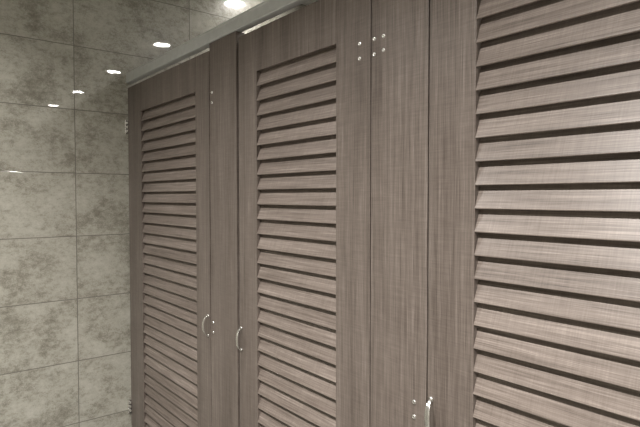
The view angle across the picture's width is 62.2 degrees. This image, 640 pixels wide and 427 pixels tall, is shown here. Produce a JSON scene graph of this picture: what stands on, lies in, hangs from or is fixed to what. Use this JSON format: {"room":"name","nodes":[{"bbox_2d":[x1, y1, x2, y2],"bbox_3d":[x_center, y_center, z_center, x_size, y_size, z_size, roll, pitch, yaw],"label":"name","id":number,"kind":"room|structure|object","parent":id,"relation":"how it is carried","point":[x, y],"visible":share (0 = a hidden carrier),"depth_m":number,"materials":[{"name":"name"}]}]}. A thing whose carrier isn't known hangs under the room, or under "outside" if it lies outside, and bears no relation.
{"room":"public restroom","nodes":[
{"label":"public restroom","id":0,"kind":"room"},
{"bbox_2d":[0,0,305,426],"bbox_3d":[-1.499,0.020,2.568,4.300,2.800,0.100,-1,2,-39],"label":"wall","id":1,"kind":"structure","parent":0,"point":[65,331],"depth_m":2.69,"materials":[{"name":"tile"}]},
{"bbox_2d":[124,120,128,133],"bbox_3d":[-1.032,-0.464,2.848,0.034,0.074,0.030,-1,2,-39],"label":"wall hinge","id":2,"kind":"object","parent":1,"relation":"attached to","point":[126,122],"visible":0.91,"depth_m":2.84,"materials":[{"name":"metal"}]},
{"bbox_2d":[128,399,131,412],"bbox_3d":[-1.032,1.051,2.895,0.034,0.074,0.030,-1,2,-39],"label":"wall hinge","id":3,"kind":"object","parent":1,"relation":"attached to","point":[129,400],"visible":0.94,"depth_m":2.89,"materials":[{"name":"metal"}]},
{"bbox_2d":[128,82,146,426],"bbox_3d":[-0.958,0.295,2.811,0.036,1.935,0.189,-1,2,-39],"label":"stile","id":4,"kind":"object","parent":1,"relation":"attached to","point":[135,135],"visible":0.75,"depth_m":2.79,"materials":[{"name":"brown wood"}]},
{"bbox_2d":[141,57,194,110],"bbox_3d":[-0.704,-0.589,2.470,0.036,0.146,0.619,-1,2,-39],"label":"rail","id":5,"kind":"object","parent":4,"relation":"attached to","point":[177,82],"visible":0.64,"depth_m":2.42,"materials":[{"name":"brown wood"}]},
{"bbox_3d":[-0.704,1.205,2.525,0.036,0.135,0.619,-1,2,-39],"label":"rail","id":6,"kind":"object","parent":4,"relation":"attached to","visible":0},
{"bbox_2d":[141,94,197,426],"bbox_3d":[-0.707,0.307,2.495,0.027,1.662,0.619,-1,2,-39],"label":"louver slats","id":7,"kind":"object","parent":6,"relation":"attached to","point":[169,136],"visible":0.83,"depth_m":2.47,"materials":[{"name":"brown wood"}]},
{"bbox_2d":[209,31,243,426],"bbox_3d":[-0.363,0.380,2.076,0.040,2.112,0.210,-1,2,-39],"label":"pilaster","id":8,"kind":"object","parent":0,"point":[223,52],"depth_m":2.04,"materials":[{"name":"brown wood"}]},
{"bbox_2d":[303,0,317,5],"bbox_3d":[0.307,-1.360,0.294,4.300,0.100,5.840,-1,2,-39],"label":"ceiling","id":9,"kind":"structure","parent":0,"point":[309,1],"depth_m":3.54,"materials":[{"name":"paint"}]},
{"bbox_2d":[370,0,429,426],"bbox_3d":[0.209,0.402,1.369,0.040,2.112,0.192,-1,2,-39],"label":"pilaster","id":10,"kind":"object","parent":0,"point":[400,79],"depth_m":1.34,"materials":[{"name":"brown wood"}]},
{"bbox_3d":[0.307,1.539,0.384,4.300,0.100,5.840,-1,2,-39],"label":"floor","id":11,"kind":"structure","parent":0,"visible":0},
{"bbox_3d":[0.221,0.301,2.547,1.462,1.940,0.016,-1,2,-39],"label":"stall partition","id":12,"kind":"object","parent":11,"relation":"on","visible":0},
{"bbox_2d":[195,51,211,426],"bbox_3d":[-0.470,0.314,2.209,0.036,1.935,0.123,-1,2,-39],"label":"stile","id":13,"kind":"object","parent":12,"relation":"attached to","point":[202,65],"visible":0.7,"depth_m":2.19,"materials":[{"name":"brown wood"}]},
{"bbox_2d":[202,314,208,336],"bbox_3d":[-0.467,0.458,2.162,0.028,0.094,0.016,-1,2,-27],"label":"door handle","id":14,"kind":"object","parent":13,"relation":"attached to","point":[207,314],"depth_m":2.16,"materials":[{"name":"metal"}]},
{"bbox_3d":[0.794,0.323,1.840,1.462,1.940,0.016,-1,2,-39],"label":"stall partition","id":15,"kind":"object","parent":11,"relation":"on","visible":0},
{"bbox_2d":[336,0,371,426],"bbox_3d":[0.104,0.336,1.500,0.036,1.935,0.140,-1,2,-39],"label":"stile","id":16,"kind":"object","parent":15,"relation":"attached to","point":[353,17],"visible":0.75,"depth_m":1.48,"materials":[{"name":"brown wood"}]},
{"bbox_2d":[256,0,335,71],"bbox_3d":[-0.074,-0.565,1.692,0.036,0.146,0.425,-1,2,-39],"label":"rail","id":17,"kind":"object","parent":16,"relation":"attached to","point":[308,30],"visible":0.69,"depth_m":1.66,"materials":[{"name":"brown wood"}]},
{"bbox_2d":[238,29,260,426],"bbox_3d":[-0.246,0.323,1.933,0.036,1.935,0.123,-1,2,-39],"label":"stile","id":18,"kind":"object","parent":17,"relation":"attached to","point":[249,224],"visible":0.75,"depth_m":1.91,"materials":[{"name":"brown wood"}]},
{"bbox_2d":[236,326,241,350],"bbox_3d":[-0.298,0.465,1.954,0.016,0.094,0.028,1,2,39],"label":"door handle","id":19,"kind":"object","parent":18,"relation":"attached to","point":[240,328],"depth_m":1.95,"materials":[{"name":"metal"}]},
{"bbox_3d":[-0.074,1.229,1.748,0.036,0.135,0.425,-1,2,-39],"label":"rail","id":20,"kind":"object","parent":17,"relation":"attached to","visible":0},
{"bbox_2d":[257,47,335,426],"bbox_3d":[-0.077,0.331,1.717,0.027,1.662,0.425,-1,2,-39],"label":"louver slats","id":21,"kind":"object","parent":20,"relation":"attached to","point":[297,110],"visible":0.82,"depth_m":1.69,"materials":[{"name":"brown wood"}]},
{"bbox_3d":[1.354,0.344,1.149,1.462,1.940,0.016,-1,2,-39],"label":"stall partition","id":22,"kind":"object","parent":11,"relation":"on","visible":0},
{"bbox_2d":[126,0,308,83],"bbox_3d":[0.743,-0.659,0.669,0.034,0.052,5.638,-1,2,-39],"label":"rail","id":23,"kind":"object","parent":22,"relation":"on","point":[265,10],"visible":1,"depth_m":2.06,"materials":[{"name":"metal"}]},
{"bbox_3d":[0.665,0.358,0.808,0.036,1.935,0.136,-1,2,-39],"label":"stile","id":24,"kind":"object","parent":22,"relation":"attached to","visible":0},
{"bbox_3d":[0.489,-0.543,0.998,0.036,0.146,0.425,-1,2,-39],"label":"rail","id":25,"kind":"object","parent":24,"relation":"attached to","visible":0},
{"bbox_2d":[428,0,481,426],"bbox_3d":[0.314,0.344,1.241,0.036,1.935,0.129,-1,2,-39],"label":"stile","id":26,"kind":"object","parent":25,"relation":"attached to","point":[454,97],"visible":0.83,"depth_m":1.21,"materials":[{"name":"brown wood"}]},
{"bbox_2d":[424,396,433,426],"bbox_3d":[0.261,0.486,1.264,0.016,0.094,0.028,1,2,39],"label":"door handle","id":27,"kind":"object","parent":26,"relation":"attached to","point":[427,407],"depth_m":1.26,"materials":[{"name":"metal"}]},
{"bbox_3d":[0.489,1.251,1.053,0.036,0.135,0.425,-1,2,-39],"label":"rail","id":28,"kind":"object","parent":26,"relation":"attached to","visible":0},
{"bbox_2d":[473,0,639,426],"bbox_3d":[0.485,0.353,1.023,0.027,1.662,0.425,-1,2,-39],"label":"louver slats","id":29,"kind":"object","parent":28,"relation":"attached to","point":[557,296],"visible":1,"depth_m":1.03,"materials":[{"name":"brown wood"}]}
]}

